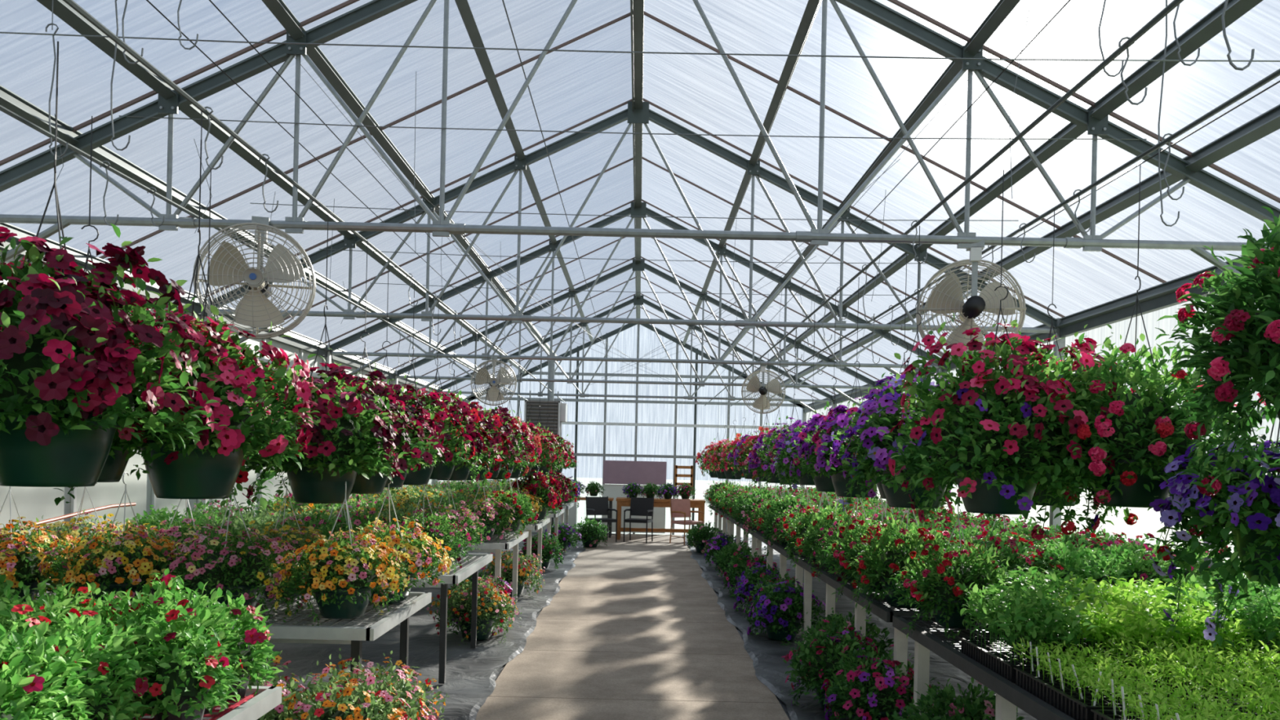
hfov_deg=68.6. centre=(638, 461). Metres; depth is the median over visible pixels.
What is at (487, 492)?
basket
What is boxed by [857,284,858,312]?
hook
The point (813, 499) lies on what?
plants
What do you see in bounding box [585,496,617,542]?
armchair
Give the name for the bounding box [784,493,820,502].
plants
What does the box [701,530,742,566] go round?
potted flowers
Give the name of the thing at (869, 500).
plants
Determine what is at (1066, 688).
seedling tray
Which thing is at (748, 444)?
hanging flower basket
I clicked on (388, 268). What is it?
basket hanger wires
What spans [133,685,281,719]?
bench
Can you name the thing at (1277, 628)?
seedling tray
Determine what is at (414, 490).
plants
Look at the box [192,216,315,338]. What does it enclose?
fan
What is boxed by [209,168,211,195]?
basket hanger wires
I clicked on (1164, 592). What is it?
seedling tray
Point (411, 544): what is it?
basket
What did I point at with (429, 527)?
basket
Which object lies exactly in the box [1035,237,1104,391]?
hanging flower basket
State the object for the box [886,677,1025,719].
potted flowers
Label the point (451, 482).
plants
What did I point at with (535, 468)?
hanging flower basket
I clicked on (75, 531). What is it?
basket
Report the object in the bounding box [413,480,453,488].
plants
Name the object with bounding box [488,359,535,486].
hanging flower basket
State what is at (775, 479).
hanging flower basket
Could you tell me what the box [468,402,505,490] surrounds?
hanging flower basket
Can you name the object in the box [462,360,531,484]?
hanging flower basket
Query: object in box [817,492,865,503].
plants
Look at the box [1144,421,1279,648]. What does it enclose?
hanging flower basket
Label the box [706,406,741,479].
hanging flower basket
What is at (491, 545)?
bench
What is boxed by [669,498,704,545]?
armchair
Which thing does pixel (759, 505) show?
flowering plant
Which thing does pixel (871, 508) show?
plants
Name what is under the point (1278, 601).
seedling tray
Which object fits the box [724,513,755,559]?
bench
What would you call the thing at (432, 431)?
hanging flower basket
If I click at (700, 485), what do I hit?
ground
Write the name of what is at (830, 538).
potted flowers
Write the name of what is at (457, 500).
plants
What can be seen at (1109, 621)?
seedling tray
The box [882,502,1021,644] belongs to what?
potted flowers
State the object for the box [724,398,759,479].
hanging flower basket
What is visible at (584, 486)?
basket
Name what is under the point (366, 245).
basket hanger wires
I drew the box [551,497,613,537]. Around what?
side table
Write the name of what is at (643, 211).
roof truss
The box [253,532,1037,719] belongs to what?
ground
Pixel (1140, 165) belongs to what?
hook
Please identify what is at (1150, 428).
hanging flower basket
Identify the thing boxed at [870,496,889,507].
plants
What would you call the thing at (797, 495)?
plants
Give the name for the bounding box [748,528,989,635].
bench
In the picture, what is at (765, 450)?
hanging flower basket
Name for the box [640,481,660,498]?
basket
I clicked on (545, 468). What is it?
hanging flower basket
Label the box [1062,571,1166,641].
seedling tray
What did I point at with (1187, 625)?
seedling tray
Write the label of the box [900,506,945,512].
plants
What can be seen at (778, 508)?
flowering plant
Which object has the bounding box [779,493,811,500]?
plants
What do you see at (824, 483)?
hanging flower basket
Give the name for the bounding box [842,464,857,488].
hanging flower basket
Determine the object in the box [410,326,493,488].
hanging flower basket
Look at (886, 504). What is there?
plants
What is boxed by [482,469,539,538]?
basket
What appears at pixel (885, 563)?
potted flowers
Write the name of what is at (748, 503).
flowering plant
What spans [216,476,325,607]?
basket
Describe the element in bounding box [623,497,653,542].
armchair
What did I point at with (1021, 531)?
plants
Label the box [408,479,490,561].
basket
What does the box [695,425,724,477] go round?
hanging flower basket
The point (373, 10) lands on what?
roof truss
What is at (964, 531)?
plants
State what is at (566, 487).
basket
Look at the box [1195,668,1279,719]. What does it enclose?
seedling tray
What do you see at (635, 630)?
concrete walkway
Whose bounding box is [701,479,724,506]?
basket
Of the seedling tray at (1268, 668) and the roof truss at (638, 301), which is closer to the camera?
the seedling tray at (1268, 668)
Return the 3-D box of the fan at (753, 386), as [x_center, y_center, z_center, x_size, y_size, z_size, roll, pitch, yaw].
[1.480,-0.870,11.146,0.521,0.588,0.332,1,0,10]
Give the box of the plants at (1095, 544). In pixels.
[998,528,1102,555]
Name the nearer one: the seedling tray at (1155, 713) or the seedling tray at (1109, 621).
the seedling tray at (1155, 713)
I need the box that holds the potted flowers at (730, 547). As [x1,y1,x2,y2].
[710,538,764,577]
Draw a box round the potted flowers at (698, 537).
[685,520,722,554]
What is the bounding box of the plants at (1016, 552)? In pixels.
[952,535,1074,586]
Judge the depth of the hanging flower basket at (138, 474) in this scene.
3.27 m
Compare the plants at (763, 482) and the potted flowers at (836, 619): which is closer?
the potted flowers at (836, 619)
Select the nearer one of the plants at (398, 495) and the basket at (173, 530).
the basket at (173, 530)
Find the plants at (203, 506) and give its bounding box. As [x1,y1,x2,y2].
[181,494,272,528]
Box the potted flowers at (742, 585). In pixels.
[726,562,788,611]
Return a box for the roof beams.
[0,0,1279,406]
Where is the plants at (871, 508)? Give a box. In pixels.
[866,503,928,518]
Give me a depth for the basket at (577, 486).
16.61 m
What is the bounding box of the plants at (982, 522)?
[965,515,1036,528]
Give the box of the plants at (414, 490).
[382,487,415,497]
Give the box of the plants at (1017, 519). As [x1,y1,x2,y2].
[991,515,1078,537]
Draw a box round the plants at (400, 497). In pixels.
[382,491,453,523]
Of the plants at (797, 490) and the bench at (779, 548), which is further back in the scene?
the plants at (797, 490)
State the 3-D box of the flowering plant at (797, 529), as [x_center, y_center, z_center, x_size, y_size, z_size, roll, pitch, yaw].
[1.602,0.520,7.873,0.791,0.763,0.701,1,0,25]
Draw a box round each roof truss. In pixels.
[0,0,1279,277]
[210,101,1057,351]
[329,201,940,375]
[396,258,875,406]
[440,294,832,415]
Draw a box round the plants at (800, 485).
[796,484,822,493]
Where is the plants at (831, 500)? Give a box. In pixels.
[826,497,874,506]
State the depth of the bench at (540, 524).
11.51 m
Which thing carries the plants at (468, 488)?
on the bench at (540, 524)
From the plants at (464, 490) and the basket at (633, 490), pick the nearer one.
the plants at (464, 490)
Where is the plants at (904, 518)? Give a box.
[873,517,945,533]
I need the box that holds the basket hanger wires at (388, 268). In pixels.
[387,268,388,293]
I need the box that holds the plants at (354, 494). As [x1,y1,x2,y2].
[297,493,359,511]
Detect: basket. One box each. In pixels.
[0,41,226,487]
[0,486,78,601]
[27,486,142,599]
[34,471,193,610]
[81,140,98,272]
[97,437,128,482]
[106,139,331,515]
[130,460,151,479]
[132,498,231,593]
[133,186,304,506]
[140,294,159,328]
[149,488,306,624]
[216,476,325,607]
[239,240,408,507]
[270,481,422,639]
[337,472,458,611]
[344,279,438,501]
[357,293,449,495]
[382,484,479,573]
[386,300,475,493]
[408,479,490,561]
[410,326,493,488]
[436,460,471,480]
[453,480,517,542]
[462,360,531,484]
[466,344,522,489]
[466,479,524,535]
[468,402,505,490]
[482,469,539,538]
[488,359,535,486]
[502,478,546,523]
[504,463,563,523]
[506,368,555,482]
[507,363,542,478]
[528,393,568,478]
[528,465,539,475]
[537,422,564,475]
[545,392,572,471]
[546,434,577,512]
[552,409,578,472]
[562,475,582,507]
[571,480,586,493]
[585,480,605,497]
[621,482,644,497]
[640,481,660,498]
[657,482,677,498]
[675,482,695,499]
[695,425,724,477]
[700,411,729,479]
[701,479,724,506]
[701,479,733,512]
[704,480,742,515]
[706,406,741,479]
[706,479,744,515]
[711,479,739,509]
[712,480,744,517]
[718,417,749,477]
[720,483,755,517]
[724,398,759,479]
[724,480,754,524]
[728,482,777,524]
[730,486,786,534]
[735,401,780,481]
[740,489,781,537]
[746,375,787,486]
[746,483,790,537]
[751,376,801,487]
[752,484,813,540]
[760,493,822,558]
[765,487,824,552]
[768,366,815,493]
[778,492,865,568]
[789,339,836,495]
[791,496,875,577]
[792,323,878,501]
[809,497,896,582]
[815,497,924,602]
[820,248,960,524]
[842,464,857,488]
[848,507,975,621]
[853,428,861,437]
[875,214,1132,533]
[876,481,885,498]
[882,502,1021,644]
[899,290,908,394]
[1024,200,1276,564]
[1033,480,1086,524]
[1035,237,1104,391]
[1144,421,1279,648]
[1154,206,1279,497]
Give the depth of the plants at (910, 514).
8.86 m
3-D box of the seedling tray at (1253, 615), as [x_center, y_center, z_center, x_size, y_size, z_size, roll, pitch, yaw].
[2.483,0.666,3.778,0.384,0.356,0.631,1,0,0]
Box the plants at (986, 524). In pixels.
[932,517,1018,534]
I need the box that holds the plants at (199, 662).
[0,568,283,719]
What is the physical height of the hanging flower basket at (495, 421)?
1.383 m
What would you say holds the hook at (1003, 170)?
hanging from the wires at (148, 1)
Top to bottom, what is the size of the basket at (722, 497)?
0.724 m
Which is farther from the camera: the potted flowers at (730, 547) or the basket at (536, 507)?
the potted flowers at (730, 547)
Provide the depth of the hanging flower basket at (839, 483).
5.93 m
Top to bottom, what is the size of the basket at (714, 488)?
0.658 m
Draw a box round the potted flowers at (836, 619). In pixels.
[795,607,893,660]
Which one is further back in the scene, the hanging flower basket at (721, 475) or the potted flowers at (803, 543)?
the hanging flower basket at (721, 475)
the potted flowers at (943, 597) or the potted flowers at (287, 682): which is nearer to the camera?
the potted flowers at (287, 682)
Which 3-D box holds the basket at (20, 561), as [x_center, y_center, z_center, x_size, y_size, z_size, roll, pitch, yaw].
[-3.031,0.414,4.557,0.663,0.736,0.700,1,0,13]
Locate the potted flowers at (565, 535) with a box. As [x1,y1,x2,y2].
[542,521,581,551]
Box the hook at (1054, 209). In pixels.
[1053,208,1054,240]
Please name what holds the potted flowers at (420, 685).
on the plastic crate
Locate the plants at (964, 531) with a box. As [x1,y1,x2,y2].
[896,517,977,539]
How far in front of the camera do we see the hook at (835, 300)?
6.70 m
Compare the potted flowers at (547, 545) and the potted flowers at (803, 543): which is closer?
the potted flowers at (803, 543)
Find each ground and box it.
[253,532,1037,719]
[487,477,1279,586]
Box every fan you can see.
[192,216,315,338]
[471,355,516,405]
[741,364,785,413]
[915,238,1026,363]
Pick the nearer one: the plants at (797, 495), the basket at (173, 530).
the basket at (173, 530)
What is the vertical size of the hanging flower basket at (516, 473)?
1.324 m
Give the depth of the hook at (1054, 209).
4.35 m
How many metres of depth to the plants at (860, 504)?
9.96 m
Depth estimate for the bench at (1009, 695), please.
4.06 m
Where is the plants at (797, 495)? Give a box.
[768,484,806,498]
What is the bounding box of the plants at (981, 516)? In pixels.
[935,511,1007,522]
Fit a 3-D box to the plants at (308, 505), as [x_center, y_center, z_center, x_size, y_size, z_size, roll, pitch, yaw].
[-2.673,0.504,7.405,0.735,0.444,0.702,1,0,-7]
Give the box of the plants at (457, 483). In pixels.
[453,480,489,488]
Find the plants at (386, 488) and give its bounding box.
[351,487,401,504]
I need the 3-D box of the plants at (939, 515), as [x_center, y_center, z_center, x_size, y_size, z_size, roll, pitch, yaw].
[2.575,0.641,7.897,0.737,0.407,0.740,1,0,0]
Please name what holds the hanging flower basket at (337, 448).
hanging from the basket hanger wires at (327, 215)
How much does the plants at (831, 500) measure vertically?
0.435 m
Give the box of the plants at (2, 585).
[0,573,84,631]
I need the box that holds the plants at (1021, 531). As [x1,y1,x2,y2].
[951,514,1047,545]
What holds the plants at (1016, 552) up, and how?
on the bench at (881, 609)
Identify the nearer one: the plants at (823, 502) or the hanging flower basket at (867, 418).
the hanging flower basket at (867, 418)
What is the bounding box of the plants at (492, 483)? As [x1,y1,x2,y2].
[490,480,511,490]
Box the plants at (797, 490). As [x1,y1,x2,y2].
[781,488,812,494]
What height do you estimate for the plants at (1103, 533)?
0.407 m
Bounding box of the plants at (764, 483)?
[761,483,790,488]
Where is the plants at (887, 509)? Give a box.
[835,508,896,521]
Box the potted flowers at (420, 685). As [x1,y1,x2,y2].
[310,648,449,719]
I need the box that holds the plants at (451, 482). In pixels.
[439,480,468,487]
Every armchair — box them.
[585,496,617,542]
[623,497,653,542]
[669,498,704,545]
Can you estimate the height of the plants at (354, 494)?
0.444 m
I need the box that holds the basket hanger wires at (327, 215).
[327,214,328,239]
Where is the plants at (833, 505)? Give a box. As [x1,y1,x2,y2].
[816,502,861,513]
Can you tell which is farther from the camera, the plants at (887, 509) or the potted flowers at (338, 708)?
the plants at (887, 509)
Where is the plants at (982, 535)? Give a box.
[919,527,1022,547]
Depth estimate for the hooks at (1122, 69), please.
3.60 m
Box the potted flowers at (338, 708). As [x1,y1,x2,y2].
[265,653,444,719]
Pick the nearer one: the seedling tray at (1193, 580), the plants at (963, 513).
the seedling tray at (1193, 580)
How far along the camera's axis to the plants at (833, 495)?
13.41 m
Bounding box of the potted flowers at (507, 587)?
[439,567,519,635]
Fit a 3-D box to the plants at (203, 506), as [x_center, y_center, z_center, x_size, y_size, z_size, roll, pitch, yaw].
[-3.243,0.402,7.399,0.728,0.621,0.745,1,0,0]
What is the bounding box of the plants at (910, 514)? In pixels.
[889,509,946,522]
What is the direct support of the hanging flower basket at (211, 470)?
hanging from the basket hanger wires at (211, 169)
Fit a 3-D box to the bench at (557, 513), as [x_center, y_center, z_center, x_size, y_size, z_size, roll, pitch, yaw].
[-2.376,1.103,14.450,2.335,0.748,1.535,1,0,0]
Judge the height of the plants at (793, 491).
0.435 m
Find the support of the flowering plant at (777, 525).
on the bench at (779, 548)
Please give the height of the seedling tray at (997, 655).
0.356 m
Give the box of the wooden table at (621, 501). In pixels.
[616,497,705,539]
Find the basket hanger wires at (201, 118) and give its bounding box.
[200,118,202,139]
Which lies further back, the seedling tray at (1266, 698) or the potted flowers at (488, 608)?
the potted flowers at (488, 608)
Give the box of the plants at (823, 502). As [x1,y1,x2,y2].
[798,491,846,507]
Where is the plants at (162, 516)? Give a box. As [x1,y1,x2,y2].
[124,502,220,551]
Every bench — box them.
[34,583,431,698]
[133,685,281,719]
[271,531,528,616]
[412,553,493,684]
[518,517,550,586]
[545,508,564,564]
[560,502,573,530]
[711,505,729,536]
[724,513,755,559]
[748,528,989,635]
[791,555,933,718]
[892,615,1075,719]
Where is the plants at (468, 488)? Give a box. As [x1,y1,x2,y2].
[453,480,500,499]
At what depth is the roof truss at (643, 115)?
7.92 m
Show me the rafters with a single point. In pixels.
(348, 2)
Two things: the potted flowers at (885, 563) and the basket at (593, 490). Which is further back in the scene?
the basket at (593, 490)
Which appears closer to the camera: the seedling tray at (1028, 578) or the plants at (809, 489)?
the seedling tray at (1028, 578)
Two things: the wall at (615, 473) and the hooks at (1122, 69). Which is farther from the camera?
the wall at (615, 473)
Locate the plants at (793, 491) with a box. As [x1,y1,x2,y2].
[793,491,827,498]
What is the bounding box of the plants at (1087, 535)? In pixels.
[1053,532,1166,556]
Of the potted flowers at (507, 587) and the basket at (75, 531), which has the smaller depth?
the basket at (75, 531)
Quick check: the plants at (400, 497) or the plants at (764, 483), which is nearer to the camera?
the plants at (400, 497)
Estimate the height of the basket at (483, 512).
0.714 m
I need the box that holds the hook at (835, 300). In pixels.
[835,299,835,324]
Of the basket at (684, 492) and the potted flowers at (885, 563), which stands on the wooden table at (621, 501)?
the basket at (684, 492)
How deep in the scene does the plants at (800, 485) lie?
16.41 m
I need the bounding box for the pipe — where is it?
[0,502,136,531]
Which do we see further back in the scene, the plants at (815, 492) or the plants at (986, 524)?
the plants at (815, 492)
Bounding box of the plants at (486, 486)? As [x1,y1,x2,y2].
[479,479,510,492]
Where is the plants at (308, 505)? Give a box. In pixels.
[259,496,343,529]
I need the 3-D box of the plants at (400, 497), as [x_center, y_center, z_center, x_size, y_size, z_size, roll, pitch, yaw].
[-2.103,0.517,9.025,0.735,0.444,0.702,1,0,-7]
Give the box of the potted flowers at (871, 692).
[815,642,940,719]
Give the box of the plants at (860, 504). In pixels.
[854,502,911,511]
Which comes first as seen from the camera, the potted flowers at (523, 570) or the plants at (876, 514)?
the plants at (876, 514)
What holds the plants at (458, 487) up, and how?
on the bench at (557, 513)
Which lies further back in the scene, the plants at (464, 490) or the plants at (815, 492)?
the plants at (815, 492)
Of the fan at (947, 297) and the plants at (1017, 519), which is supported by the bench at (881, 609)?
the plants at (1017, 519)
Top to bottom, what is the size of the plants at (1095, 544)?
0.407 m
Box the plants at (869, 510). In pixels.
[826,502,878,518]
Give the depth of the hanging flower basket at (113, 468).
3.39 m
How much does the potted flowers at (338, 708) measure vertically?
0.633 m
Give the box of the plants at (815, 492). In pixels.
[790,490,818,495]
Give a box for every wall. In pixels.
[0,239,471,619]
[466,323,807,535]
[800,263,1279,586]
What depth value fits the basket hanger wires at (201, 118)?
3.42 m
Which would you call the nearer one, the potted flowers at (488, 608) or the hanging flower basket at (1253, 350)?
the hanging flower basket at (1253, 350)
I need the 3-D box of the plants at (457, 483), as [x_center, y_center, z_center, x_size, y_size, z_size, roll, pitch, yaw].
[-2.673,0.415,14.899,0.728,0.621,0.745,1,0,0]
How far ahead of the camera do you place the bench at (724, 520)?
16.04 m
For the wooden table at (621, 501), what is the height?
0.805 m
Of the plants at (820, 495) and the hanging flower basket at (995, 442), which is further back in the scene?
the plants at (820, 495)
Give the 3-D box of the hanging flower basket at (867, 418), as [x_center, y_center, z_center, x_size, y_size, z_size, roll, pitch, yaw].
[1.360,-0.373,4.746,0.884,1.393,0.956,1,0,-36]
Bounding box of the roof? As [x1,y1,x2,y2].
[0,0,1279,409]
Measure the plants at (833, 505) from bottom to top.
0.407 m
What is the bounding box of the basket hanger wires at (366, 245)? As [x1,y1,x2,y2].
[366,244,367,275]
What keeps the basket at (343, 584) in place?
on the bench at (302, 631)
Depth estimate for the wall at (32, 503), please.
6.91 m
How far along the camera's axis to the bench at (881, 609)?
6.14 m
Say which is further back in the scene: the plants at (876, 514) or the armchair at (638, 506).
the armchair at (638, 506)
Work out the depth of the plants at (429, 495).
11.41 m
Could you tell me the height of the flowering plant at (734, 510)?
0.750 m
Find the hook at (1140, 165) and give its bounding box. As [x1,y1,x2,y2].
[1138,164,1140,199]
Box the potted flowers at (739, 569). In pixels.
[720,548,777,597]
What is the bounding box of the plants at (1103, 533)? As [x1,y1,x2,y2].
[1024,524,1126,546]
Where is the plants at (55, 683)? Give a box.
[0,601,155,719]
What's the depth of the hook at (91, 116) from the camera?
3.42 m
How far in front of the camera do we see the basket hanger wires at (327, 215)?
4.75 m
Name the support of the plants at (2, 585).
on the bench at (267, 698)
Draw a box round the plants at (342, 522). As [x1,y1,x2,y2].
[276,502,387,544]
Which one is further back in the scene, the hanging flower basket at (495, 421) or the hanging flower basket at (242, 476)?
the hanging flower basket at (495, 421)
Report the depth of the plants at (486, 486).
14.01 m
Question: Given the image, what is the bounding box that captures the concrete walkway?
[475,533,789,719]
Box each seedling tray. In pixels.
[955,572,1097,682]
[981,560,1103,639]
[1012,636,1182,719]
[1034,585,1174,670]
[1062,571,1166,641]
[1088,672,1279,719]
[1101,633,1279,713]
[1105,586,1259,671]
[1111,573,1239,643]
[1176,570,1279,644]
[1180,577,1279,671]
[1186,635,1279,703]
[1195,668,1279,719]
[1252,590,1279,653]
[1266,616,1279,675]
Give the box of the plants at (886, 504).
[837,501,889,510]
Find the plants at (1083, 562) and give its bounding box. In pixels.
[1023,532,1173,592]
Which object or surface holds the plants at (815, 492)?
on the bench at (731, 526)
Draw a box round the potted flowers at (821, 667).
[781,619,893,715]
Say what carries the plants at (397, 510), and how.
on the bench at (478, 561)
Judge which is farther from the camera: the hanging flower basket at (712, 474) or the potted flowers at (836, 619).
the hanging flower basket at (712, 474)
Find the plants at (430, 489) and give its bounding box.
[414,479,456,497]
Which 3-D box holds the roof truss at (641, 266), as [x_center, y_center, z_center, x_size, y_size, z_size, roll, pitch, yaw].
[-0.027,-1.903,14.021,7.251,2.257,0.073,1,0,0]
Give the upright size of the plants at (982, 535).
0.407 m
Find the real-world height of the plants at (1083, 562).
0.435 m
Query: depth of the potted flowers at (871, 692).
5.17 m
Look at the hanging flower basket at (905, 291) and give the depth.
5.35 m
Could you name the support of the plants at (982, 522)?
on the bench at (881, 609)
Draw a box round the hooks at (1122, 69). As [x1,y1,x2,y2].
[45,0,1254,388]
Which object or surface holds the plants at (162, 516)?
on the bench at (478, 561)
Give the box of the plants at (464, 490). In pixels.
[442,486,489,502]
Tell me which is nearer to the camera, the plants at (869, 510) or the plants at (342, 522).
the plants at (342, 522)
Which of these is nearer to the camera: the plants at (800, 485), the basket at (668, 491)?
the plants at (800, 485)
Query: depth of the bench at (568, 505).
16.75 m
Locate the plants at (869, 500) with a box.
[844,493,883,502]
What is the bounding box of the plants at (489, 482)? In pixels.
[466,479,503,487]
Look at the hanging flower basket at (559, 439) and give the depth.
14.80 m
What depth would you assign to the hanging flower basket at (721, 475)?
14.96 m
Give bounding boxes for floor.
[236,535,791,719]
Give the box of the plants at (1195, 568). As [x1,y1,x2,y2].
[1096,525,1240,593]
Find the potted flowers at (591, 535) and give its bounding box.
[570,516,611,548]
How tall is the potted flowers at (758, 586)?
0.622 m
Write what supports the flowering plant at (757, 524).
on the bench at (779, 548)
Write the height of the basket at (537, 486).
1.246 m
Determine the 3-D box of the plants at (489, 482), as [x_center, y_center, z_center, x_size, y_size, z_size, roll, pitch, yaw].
[-2.674,0.415,16.445,0.737,0.621,0.745,1,0,0]
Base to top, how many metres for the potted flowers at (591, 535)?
0.650 m
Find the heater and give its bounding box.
[524,354,567,436]
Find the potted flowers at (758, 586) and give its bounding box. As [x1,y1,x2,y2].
[744,568,816,619]
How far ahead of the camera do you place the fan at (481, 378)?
10.76 m
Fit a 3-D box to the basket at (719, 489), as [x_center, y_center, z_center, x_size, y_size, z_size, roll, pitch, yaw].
[1.547,0.507,15.797,0.708,0.762,0.768,1,0,24]
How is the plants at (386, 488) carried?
on the bench at (540, 524)
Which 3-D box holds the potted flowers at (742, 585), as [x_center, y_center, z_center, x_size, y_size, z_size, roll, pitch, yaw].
[1.286,1.354,9.716,0.752,0.641,0.663,1,0,-14]
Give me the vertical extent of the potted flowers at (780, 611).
0.665 m
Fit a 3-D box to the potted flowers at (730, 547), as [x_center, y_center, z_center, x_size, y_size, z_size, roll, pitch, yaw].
[1.349,1.343,12.488,0.692,0.636,0.703,1,0,-11]
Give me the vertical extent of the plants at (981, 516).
0.407 m
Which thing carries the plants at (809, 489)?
on the bench at (724, 520)
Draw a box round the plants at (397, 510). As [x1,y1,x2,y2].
[330,498,415,531]
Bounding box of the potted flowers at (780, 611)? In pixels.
[738,577,825,645]
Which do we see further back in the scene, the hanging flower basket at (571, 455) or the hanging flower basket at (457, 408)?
the hanging flower basket at (571, 455)
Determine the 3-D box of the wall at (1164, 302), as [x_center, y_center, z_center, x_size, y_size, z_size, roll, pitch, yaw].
[3.529,0.210,8.582,0.075,2.840,23.165,1,0,0]
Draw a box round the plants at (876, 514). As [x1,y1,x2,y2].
[851,498,919,524]
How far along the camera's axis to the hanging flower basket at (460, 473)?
7.69 m
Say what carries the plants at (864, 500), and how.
on the bench at (731, 526)
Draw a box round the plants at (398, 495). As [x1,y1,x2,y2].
[351,489,416,510]
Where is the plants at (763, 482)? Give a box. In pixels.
[747,481,778,492]
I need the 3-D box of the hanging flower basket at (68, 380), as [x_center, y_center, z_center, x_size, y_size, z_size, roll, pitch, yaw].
[-1.792,-0.559,2.825,0.878,1.393,0.937,1,0,27]
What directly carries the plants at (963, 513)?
on the bench at (779, 548)
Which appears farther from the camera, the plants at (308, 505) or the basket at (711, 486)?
the basket at (711, 486)
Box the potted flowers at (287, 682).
[214,650,312,719]
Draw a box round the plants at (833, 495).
[808,493,838,498]
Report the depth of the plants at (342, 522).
6.42 m
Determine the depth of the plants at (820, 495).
12.62 m
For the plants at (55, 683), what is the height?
0.417 m
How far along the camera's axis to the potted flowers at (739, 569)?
10.84 m
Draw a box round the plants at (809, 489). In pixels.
[808,488,834,494]
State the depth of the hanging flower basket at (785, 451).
7.43 m
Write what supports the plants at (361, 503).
on the bench at (491, 545)
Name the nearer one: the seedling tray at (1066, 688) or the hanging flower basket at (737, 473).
the seedling tray at (1066, 688)
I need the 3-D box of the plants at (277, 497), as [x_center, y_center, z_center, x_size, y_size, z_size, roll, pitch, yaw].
[-3.225,0.403,9.034,0.745,0.621,0.737,1,0,0]
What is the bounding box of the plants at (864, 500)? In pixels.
[851,497,885,504]
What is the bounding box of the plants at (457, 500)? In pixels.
[406,491,471,515]
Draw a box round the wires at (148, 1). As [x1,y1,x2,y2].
[0,0,1279,393]
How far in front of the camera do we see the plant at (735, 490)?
13.81 m
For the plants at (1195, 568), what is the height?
0.621 m
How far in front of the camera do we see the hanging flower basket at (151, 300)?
3.45 m
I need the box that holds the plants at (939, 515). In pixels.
[913,512,978,528]
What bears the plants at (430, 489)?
on the bench at (540, 524)
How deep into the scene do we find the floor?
6.98 m
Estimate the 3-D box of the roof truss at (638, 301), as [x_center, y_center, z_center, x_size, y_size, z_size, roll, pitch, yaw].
[-0.027,-1.903,17.072,7.251,2.257,0.073,1,0,0]
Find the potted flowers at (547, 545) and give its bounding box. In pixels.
[518,530,566,571]
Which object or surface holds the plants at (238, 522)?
on the bench at (478, 561)
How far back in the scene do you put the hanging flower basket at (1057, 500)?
4.23 m
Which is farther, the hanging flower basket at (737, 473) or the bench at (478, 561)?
the hanging flower basket at (737, 473)
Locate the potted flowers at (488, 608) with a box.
[423,576,521,644]
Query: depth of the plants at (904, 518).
7.42 m
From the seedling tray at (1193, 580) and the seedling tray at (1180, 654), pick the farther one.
the seedling tray at (1193, 580)
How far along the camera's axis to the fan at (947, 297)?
5.02 m
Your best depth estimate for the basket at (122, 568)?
4.42 m
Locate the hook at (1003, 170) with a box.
[1001,169,1004,219]
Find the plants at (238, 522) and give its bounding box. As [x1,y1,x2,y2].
[200,477,306,551]
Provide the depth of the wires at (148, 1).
4.86 m
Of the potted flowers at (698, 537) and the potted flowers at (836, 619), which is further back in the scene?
the potted flowers at (698, 537)
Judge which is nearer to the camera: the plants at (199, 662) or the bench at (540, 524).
the plants at (199, 662)
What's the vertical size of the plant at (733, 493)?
0.764 m
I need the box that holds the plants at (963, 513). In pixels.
[929,506,974,519]
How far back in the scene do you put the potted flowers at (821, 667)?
5.89 m
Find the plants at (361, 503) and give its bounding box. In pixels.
[324,488,394,519]
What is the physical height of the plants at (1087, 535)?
0.407 m
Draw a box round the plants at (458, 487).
[441,483,477,493]
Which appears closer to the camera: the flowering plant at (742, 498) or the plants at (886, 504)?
the plants at (886, 504)
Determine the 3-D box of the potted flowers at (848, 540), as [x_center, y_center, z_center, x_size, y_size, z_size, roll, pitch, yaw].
[1.605,0.519,6.045,0.796,0.767,0.706,1,0,-22]
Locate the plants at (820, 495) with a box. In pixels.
[805,494,851,500]
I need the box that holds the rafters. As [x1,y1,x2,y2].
[0,0,1279,399]
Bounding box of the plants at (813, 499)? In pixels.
[797,497,833,505]
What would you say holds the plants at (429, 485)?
on the bench at (557, 513)
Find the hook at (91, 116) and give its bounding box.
[90,115,92,147]
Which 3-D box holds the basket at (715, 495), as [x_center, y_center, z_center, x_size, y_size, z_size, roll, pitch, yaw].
[1.492,0.523,15.291,0.759,0.731,0.673,1,0,-12]
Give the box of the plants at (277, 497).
[261,492,342,514]
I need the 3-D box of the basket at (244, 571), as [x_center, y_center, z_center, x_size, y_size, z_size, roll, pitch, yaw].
[-1.978,0.430,4.612,0.703,0.755,0.739,1,0,-20]
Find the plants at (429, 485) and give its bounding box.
[400,481,443,491]
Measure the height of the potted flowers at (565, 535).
0.628 m
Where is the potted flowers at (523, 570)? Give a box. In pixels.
[479,547,547,595]
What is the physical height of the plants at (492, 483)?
0.444 m
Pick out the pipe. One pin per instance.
(64, 517)
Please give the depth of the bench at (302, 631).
4.49 m
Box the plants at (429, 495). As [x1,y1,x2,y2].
[393,485,446,504]

